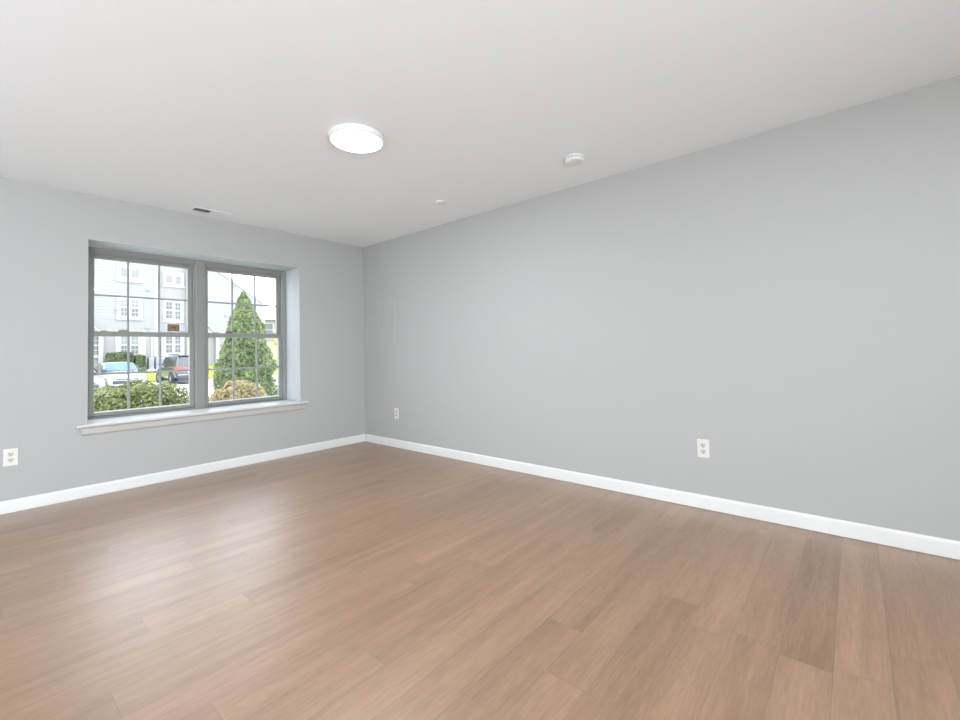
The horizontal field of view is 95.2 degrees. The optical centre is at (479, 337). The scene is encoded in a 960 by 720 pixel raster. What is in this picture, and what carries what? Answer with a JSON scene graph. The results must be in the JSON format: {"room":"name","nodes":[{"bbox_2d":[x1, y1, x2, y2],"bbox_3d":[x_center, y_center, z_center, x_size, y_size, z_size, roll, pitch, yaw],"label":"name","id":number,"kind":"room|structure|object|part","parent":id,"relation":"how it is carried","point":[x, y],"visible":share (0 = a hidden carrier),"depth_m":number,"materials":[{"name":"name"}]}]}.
{"room":"empty living room","nodes":[
{"label":"empty living room","id":0,"kind":"room"},
{"bbox_2d":[0,177,364,501],"bbox_3d":[-3.372,0.109,3.601,0.420,2.540,5.800,-3,-2,40],"label":"wall","id":1,"kind":"structure","parent":0,"point":[45,231],"depth_m":3.61,"materials":[{"name":"grey paint"}]},
{"bbox_2d":[3,448,17,466],"bbox_3d":[-3.410,0.868,3.184,0.009,0.125,0.076,-3,-2,40],"label":"wall outlet","id":2,"kind":"object","parent":1,"relation":"attached to","point":[10,456],"visible":1,"depth_m":3.18,"materials":[{"name":"plastic"}]},
{"bbox_2d":[87,247,195,419],"bbox_3d":[-3.151,-0.040,4.110,0.105,1.497,0.898,-3,-2,40],"label":"window","id":3,"kind":"structure","parent":1,"relation":"in","point":[94,253],"depth_m":4.08,"materials":[{"name":"plastic"}]},
{"bbox_2d":[94,262,186,331],"bbox_3d":[-3.169,-0.375,4.131,0.006,0.649,0.713,-3,-2,40],"label":"grille","id":4,"kind":"object","parent":3,"relation":"attached to","point":[158,264],"depth_m":4.19,"materials":[{"name":"grey metal"}]},
{"bbox_3d":[-3.174,-0.378,4.133,0.032,0.735,0.808,-3,-2,40],"label":"sash","id":5,"kind":"part","parent":3,"relation":"part of","materials":[{"name":"plastic"}]},
{"bbox_3d":[-3.133,0.318,4.090,0.034,0.744,0.808,-3,-2,40],"label":"sash","id":6,"kind":"part","parent":3,"relation":"part of","materials":[{"name":"plastic"}]},
{"bbox_2d":[94,337,188,408],"bbox_3d":[-3.127,0.321,4.087,0.006,0.663,0.725,-3,-2,40],"label":"grille","id":7,"kind":"object","parent":3,"relation":"attached to","point":[128,372],"depth_m":4.10,"materials":[{"name":"white plastic"}]},
{"bbox_2d":[168,324,178,330],"bbox_3d":[-3.011,-0.096,4.305,0.002,0.068,0.098,-3,-2,40],"label":"window sticker","id":8,"kind":"object","parent":3,"relation":"attached to","point":[171,327],"visible":1,"depth_m":4.30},
{"bbox_2d":[0,434,364,514],"bbox_3d":[-3.184,1.224,3.427,0.013,0.092,5.400,-3,-2,40],"label":"baseboard","id":9,"kind":"structure","parent":1,"relation":"attached to","point":[19,504],"depth_m":3.84,"materials":[{"name":"white paint"}]},
{"bbox_2d":[75,400,308,435],"bbox_3d":[-2.674,0.749,4.279,0.367,0.090,1.925,-3,-2,40],"label":"window sill","id":10,"kind":"structure","parent":1,"relation":"attached to","point":[133,422],"depth_m":4.03,"materials":[{"name":"paint"}]},
{"bbox_2d":[87,239,300,417],"bbox_3d":[-2.712,-0.043,4.316,0.337,1.497,1.782,-3,-2,40],"label":"window frame","id":11,"kind":"structure","parent":1,"relation":"in","point":[292,273],"depth_m":4.45,"materials":[{"name":"grey paint"}]},
{"bbox_2d":[205,261,286,407],"bbox_3d":[-2.573,-0.032,4.787,0.105,1.497,0.884,-3,-2,40],"label":"window","id":12,"kind":"structure","parent":1,"relation":"in","point":[279,276],"depth_m":4.85,"materials":[{"name":"plastic"}]},
{"bbox_2d":[208,274,275,333],"bbox_3d":[-2.592,-0.367,4.806,0.006,0.649,0.710,-3,-2,40],"label":"grille","id":13,"kind":"object","parent":12,"relation":"attached to","point":[255,275],"depth_m":4.89,"materials":[{"name":"grey metal"}]},
{"bbox_3d":[-2.595,-0.370,4.811,0.032,0.735,0.794,-3,-2,40],"label":"sash","id":14,"kind":"part","parent":12,"relation":"part of","materials":[{"name":"plastic"}]},
{"bbox_3d":[-2.554,0.326,4.767,0.034,0.744,0.794,-3,-2,40],"label":"sash","id":15,"kind":"part","parent":12,"relation":"part of","materials":[{"name":"plastic"}]},
{"bbox_2d":[209,338,277,398],"bbox_3d":[-2.550,0.328,4.763,0.006,0.663,0.722,-3,-2,40],"label":"grille","id":16,"kind":"object","parent":12,"relation":"attached to","point":[233,368],"depth_m":4.83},
{"bbox_2d":[0,441,959,719],"bbox_3d":[-0.489,1.195,1.125,7.100,0.100,5.400,-3,-2,40],"label":"floor","id":17,"kind":"structure","parent":0,"point":[364,580],"depth_m":1.90,"materials":[{"name":"wood"}]},
{"bbox_2d":[0,0,959,246],"bbox_3d":[-0.627,-1.364,1.272,7.720,0.150,5.800,-3,-2,40],"label":"ceiling","id":18,"kind":"structure","parent":0,"point":[227,106],"depth_m":2.23,"materials":[{"name":"white paint"}]},
{"bbox_2d":[189,206,231,217],"bbox_3d":[-2.496,-1.161,4.064,0.144,0.011,0.316,-3,-2,40],"label":"ceiling vent","id":19,"kind":"object","parent":18,"relation":"in","point":[196,209],"visible":1,"depth_m":4.05,"materials":[{"name":"metal"}]},
{"bbox_2d":[328,123,383,152],"bbox_3d":[-0.761,-1.226,2.703,0.332,0.036,0.332,-3,-2,40],"label":"ceiling light","id":20,"kind":"object","parent":18,"relation":"in","point":[349,137],"visible":1,"depth_m":2.66,"materials":[{"name":"white plastic"}]},
{"bbox_2d":[434,200,445,204],"bbox_3d":[-0.359,-1.209,3.926,0.110,0.015,0.110,-3,-2,40],"label":"cover plate","id":21,"kind":"object","parent":18,"relation":"attached to","point":[438,202],"visible":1,"depth_m":3.90,"materials":[{"name":"plastic"}]},
{"bbox_2d":[564,153,583,165],"bbox_3d":[0.661,-1.244,3.077,0.142,0.040,0.142,-3,-2,40],"label":"smoke detector","id":22,"kind":"object","parent":18,"relation":"attached to","point":[574,159],"visible":1,"depth_m":3.04,"materials":[{"name":"white plastic"}]},
{"bbox_2d":[363,75,959,540],"bbox_3d":[1.380,-0.004,3.224,7.300,2.540,0.200,-3,-2,40],"label":"wall","id":23,"kind":"structure","parent":0,"point":[785,299],"depth_m":2.88,"materials":[{"name":"grey paint"}]},
{"bbox_2d":[377,296,398,345],"bbox_3d":[-1.100,-0.190,5.208,0.400,0.574,0.009,-3,-2,40],"label":"electrical panel","id":24,"kind":"object","parent":23,"relation":"attached to","point":[387,315],"visible":1,"depth_m":5.20,"materials":[{"name":"paint"}]},
{"bbox_3d":[-1.099,-0.188,5.211,0.187,0.410,0.004,-3,-2,40],"label":"door","id":25,"kind":"part","parent":24,"relation":"part of","materials":[{"name":"paint"}]},
{"bbox_2d":[394,408,398,418],"bbox_3d":[-0.968,0.879,5.084,0.076,0.125,0.009,-3,-2,40],"label":"wall outlet","id":26,"kind":"object","parent":23,"relation":"attached to","point":[396,410],"visible":1,"depth_m":5.08,"materials":[{"name":"plastic"}]},
{"bbox_2d":[365,434,959,559],"bbox_3d":[1.259,1.122,3.175,7.100,0.092,0.013,-3,-2,40],"label":"baseboard","id":27,"kind":"structure","parent":23,"relation":"attached to","point":[942,547],"depth_m":2.88,"materials":[{"name":"white paint"}]},
{"bbox_2d":[697,439,709,457],"bbox_3d":[1.511,0.750,2.967,0.076,0.125,0.009,-3,-2,40],"label":"wall outlet","id":28,"kind":"object","parent":23,"relation":"attached to","point":[703,451],"visible":1,"depth_m":2.96,"materials":[{"name":"plastic"}]},
{"label":"outside","id":29,"kind":"structure","parent":0,"visible":0},
{"bbox_2d":[94,375,277,410],"bbox_3d":[-6.369,2.562,22.840,29.280,0.300,100.000,-3,-2,40],"label":"ground","id":30,"kind":"structure","parent":29,"point":[184,384],"depth_m":25.51,"materials":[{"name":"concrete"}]},
{"bbox_2d":[94,367,106,389],"bbox_3d":[-18.481,1.874,19.846,4.745,1.414,2.160,-3,-2,40],"label":"sedan","id":31,"kind":"object","parent":30,"relation":"on","point":[99,381],"visible":0.15,"depth_m":18.96,"materials":[{"name":"silver metal"}]},
{"bbox_2d":[95,362,147,386],"bbox_3d":[-19.245,1.991,23.259,4.745,1.414,2.160,-3,-2,40],"label":"sedan","id":32,"kind":"object","parent":30,"relation":"on","point":[116,380],"visible":0.46,"depth_m":22.31,"materials":[{"name":"white paint"}]},
{"bbox_2d":[156,354,188,383],"bbox_3d":[-18.547,1.904,27.189,4.416,1.790,1.987,-3,-2,40],"label":"utility vehicle","id":33,"kind":"object","parent":30,"relation":"on","point":[175,361],"visible":0.62,"depth_m":25.68,"materials":[{"name":"paint"}]},
{"bbox_3d":[-4.353,1.876,6.655,3.600,0.030,3.800,-3,-2,40],"label":"planting bed","id":34,"kind":"object","parent":30,"relation":"on","visible":0},
{"bbox_2d":[94,378,188,411],"bbox_3d":[-4.090,1.156,5.200,1.122,1.312,1.475,-3,-2,40],"label":"boxwood hedge","id":35,"kind":"object","parent":34,"relation":"on","point":[106,398],"visible":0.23,"depth_m":5.06,"materials":[{"name":"green plant"}]},
{"bbox_2d":[209,379,266,400],"bbox_3d":[-3.448,1.215,6.294,0.899,1.230,0.900,-2,-2,36],"label":"shrub","id":36,"kind":"object","parent":34,"relation":"on","point":[243,389],"visible":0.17,"depth_m":6.14,"materials":[{"name":"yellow plant"}]},
{"bbox_2d":[212,290,277,395],"bbox_3d":[-4.421,0.516,8.309,1.166,2.850,1.216,0,-2,-34],"label":"arborvitae","id":37,"kind":"object","parent":34,"relation":"on","point":[243,315],"visible":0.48,"depth_m":8.03,"materials":[{"name":"green plant"}]},
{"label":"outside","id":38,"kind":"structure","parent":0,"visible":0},
{"bbox_2d":[138,360,277,382],"bbox_3d":[-25.773,3.108,45.990,30.300,1.400,110.000,-3,-2,40],"label":"lawn","id":39,"kind":"structure","parent":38,"point":[151,376],"depth_m":29.94,"materials":[{"name":"green plant"}]},
{"bbox_2d":[105,352,133,362],"bbox_3d":[-23.552,1.484,28.649,1.074,1.211,1.489,-3,-2,40],"label":"clipped hedge","id":40,"kind":"object","parent":39,"relation":"on","point":[112,356],"visible":0.49,"depth_m":28.30,"materials":[{"name":"green plant"}]},
{"bbox_2d":[134,354,145,367],"bbox_3d":[-22.864,1.606,29.442,0.986,1.031,0.681,-3,-2,40],"label":"clipped hedge","id":41,"kind":"object","parent":39,"relation":"on","point":[139,360],"visible":0.88,"depth_m":29.19,"materials":[{"name":"green plant"}]},
{"bbox_2d":[145,357,154,370],"bbox_3d":[-22.508,1.799,29.930,0.800,0.990,0.440,-3,-2,40],"label":"air conditioner","id":42,"kind":"object","parent":39,"relation":"on","point":[150,360],"visible":0.98,"depth_m":29.73,"materials":[{"name":"metal"}]},
{"bbox_2d":[154,357,164,370],"bbox_3d":[-22.170,1.804,30.326,0.800,0.990,0.680,-3,-2,40],"label":"air conditioner","id":43,"kind":"object","parent":39,"relation":"on","point":[156,359],"visible":0.44,"depth_m":30.05,"materials":[{"name":"metal"}]},
{"bbox_2d":[157,359,163,367],"bbox_3d":[-21.938,1.773,30.128,0.012,0.590,0.460,-3,-2,40],"label":"grille","id":44,"kind":"object","parent":43,"relation":"attached to","point":[162,360],"depth_m":30.08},
{"bbox_2d":[94,259,267,366],"bbox_3d":[-30.487,-2.901,29.895,10.450,10.462,27.300,-3,-2,40],"label":"apartment building","id":45,"kind":"structure","parent":39,"relation":"on","point":[110,277],"depth_m":30.95,"materials":[{"name":"plastic"}]},
{"bbox_3d":[-25.046,0.818,28.572,0.015,0.558,0.340,-3,-2,40],"label":"pane","id":46,"kind":"part","parent":45,"relation":"part of","materials":[{"name":"grey glass"}]},
{"bbox_3d":[-24.115,0.179,29.697,0.015,0.497,0.310,-3,-2,40],"label":"pane","id":47,"kind":"part","parent":45,"relation":"part of","materials":[{"name":"grey glass"}]},
{"bbox_3d":[-24.102,0.798,29.679,0.015,0.543,0.310,-3,-2,40],"label":"pane","id":48,"kind":"part","parent":45,"relation":"part of","materials":[{"name":"grey glass"}]},
{"bbox_3d":[-24.172,-2.364,29.768,0.015,0.488,0.320,-3,-2,40],"label":"pane","id":49,"kind":"part","parent":45,"relation":"part of","materials":[{"name":"grey glass"}]},
{"bbox_3d":[-24.159,-1.755,29.750,0.015,0.532,0.320,-3,-2,40],"label":"pane","id":50,"kind":"part","parent":45,"relation":"part of","materials":[{"name":"grey glass"}]},
{"bbox_3d":[-24.211,-4.477,29.838,0.015,0.660,0.340,-3,-2,40],"label":"pane","id":51,"kind":"part","parent":45,"relation":"part of","materials":[{"name":"glass"}]},
{"bbox_3d":[-23.735,0.196,30.141,0.015,0.502,0.380,-3,-2,40],"label":"pane","id":52,"kind":"part","parent":45,"relation":"part of","materials":[{"name":"grey glass"}]},
{"bbox_3d":[-23.721,0.821,30.123,0.015,0.548,0.380,-3,-2,40],"label":"pane","id":53,"kind":"part","parent":45,"relation":"part of","materials":[{"name":"grey glass"}]},
{"bbox_3d":[-23.776,-1.735,30.198,0.015,0.543,0.380,-3,-2,40],"label":"pane","id":54,"kind":"part","parent":45,"relation":"part of","materials":[{"name":"grey glass"}]},
{"bbox_3d":[-23.789,-2.354,30.217,0.015,0.497,0.380,-3,-2,40],"label":"pane","id":55,"kind":"part","parent":45,"relation":"part of","materials":[{"name":"grey glass"}]},
{"bbox_3d":[-23.827,-4.462,30.287,0.015,0.640,0.400,-3,-2,40],"label":"pane","id":56,"kind":"part","parent":45,"relation":"part of","materials":[{"name":"glass"}]},
{"bbox_3d":[-22.657,0.179,31.944,0.015,0.507,0.360,-3,-2,40],"label":"pane","id":57,"kind":"part","parent":45,"relation":"part of","materials":[{"name":"grey glass"}]},
{"bbox_3d":[-22.643,0.809,31.925,0.015,0.553,0.360,-3,-2,40],"label":"pane","id":58,"kind":"part","parent":45,"relation":"part of","materials":[{"name":"grey glass"}]},
{"bbox_3d":[-22.710,-2.334,32.018,0.015,0.516,0.360,-3,-2,40],"label":"pane","id":59,"kind":"part","parent":45,"relation":"part of","materials":[{"name":"grey glass"}]},
{"bbox_3d":[-22.697,-1.695,31.999,0.015,0.564,0.360,-3,-2,40],"label":"pane","id":60,"kind":"part","parent":45,"relation":"part of","materials":[{"name":"grey glass"}]},
{"bbox_3d":[-22.752,-4.296,32.076,0.015,0.550,0.360,-3,-2,40],"label":"pane","id":61,"kind":"part","parent":45,"relation":"part of","materials":[{"name":"glass"}]},
{"bbox_3d":[-22.306,0.184,32.354,0.015,0.507,0.320,-3,-2,40],"label":"pane","id":62,"kind":"part","parent":45,"relation":"part of","materials":[{"name":"grey glass"}]},
{"bbox_3d":[-22.293,0.813,32.336,0.015,0.553,0.320,-3,-2,40],"label":"pane","id":63,"kind":"part","parent":45,"relation":"part of","materials":[{"name":"grey glass"}]},
{"bbox_3d":[-22.359,-2.302,32.428,0.015,0.512,0.320,-3,-2,40],"label":"pane","id":64,"kind":"part","parent":45,"relation":"part of","materials":[{"name":"grey glass"}]},
{"bbox_3d":[-22.346,-1.668,32.409,0.015,0.558,0.320,-3,-2,40],"label":"pane","id":65,"kind":"part","parent":45,"relation":"part of","materials":[{"name":"grey glass"}]},
{"bbox_3d":[-22.388,-4.267,32.501,0.015,0.560,0.360,-3,-2,40],"label":"pane","id":66,"kind":"part","parent":45,"relation":"part of","materials":[{"name":"glass"}]},
{"bbox_2d":[265,319,277,359],"bbox_3d":[-22.800,0.385,57.556,9.200,5.000,15.200,-3,-2,40],"label":"townhouse","id":67,"kind":"structure","parent":39,"relation":"on","point":[270,323],"depth_m":50.11,"materials":[{"name":"plastic"}]},
{"bbox_3d":[-24.019,-0.915,49.931,0.015,1.400,0.800,-3,-2,40],"label":"pane","id":68,"kind":"part","parent":67,"relation":"part of","materials":[{"name":"grey glass"}]}
]}

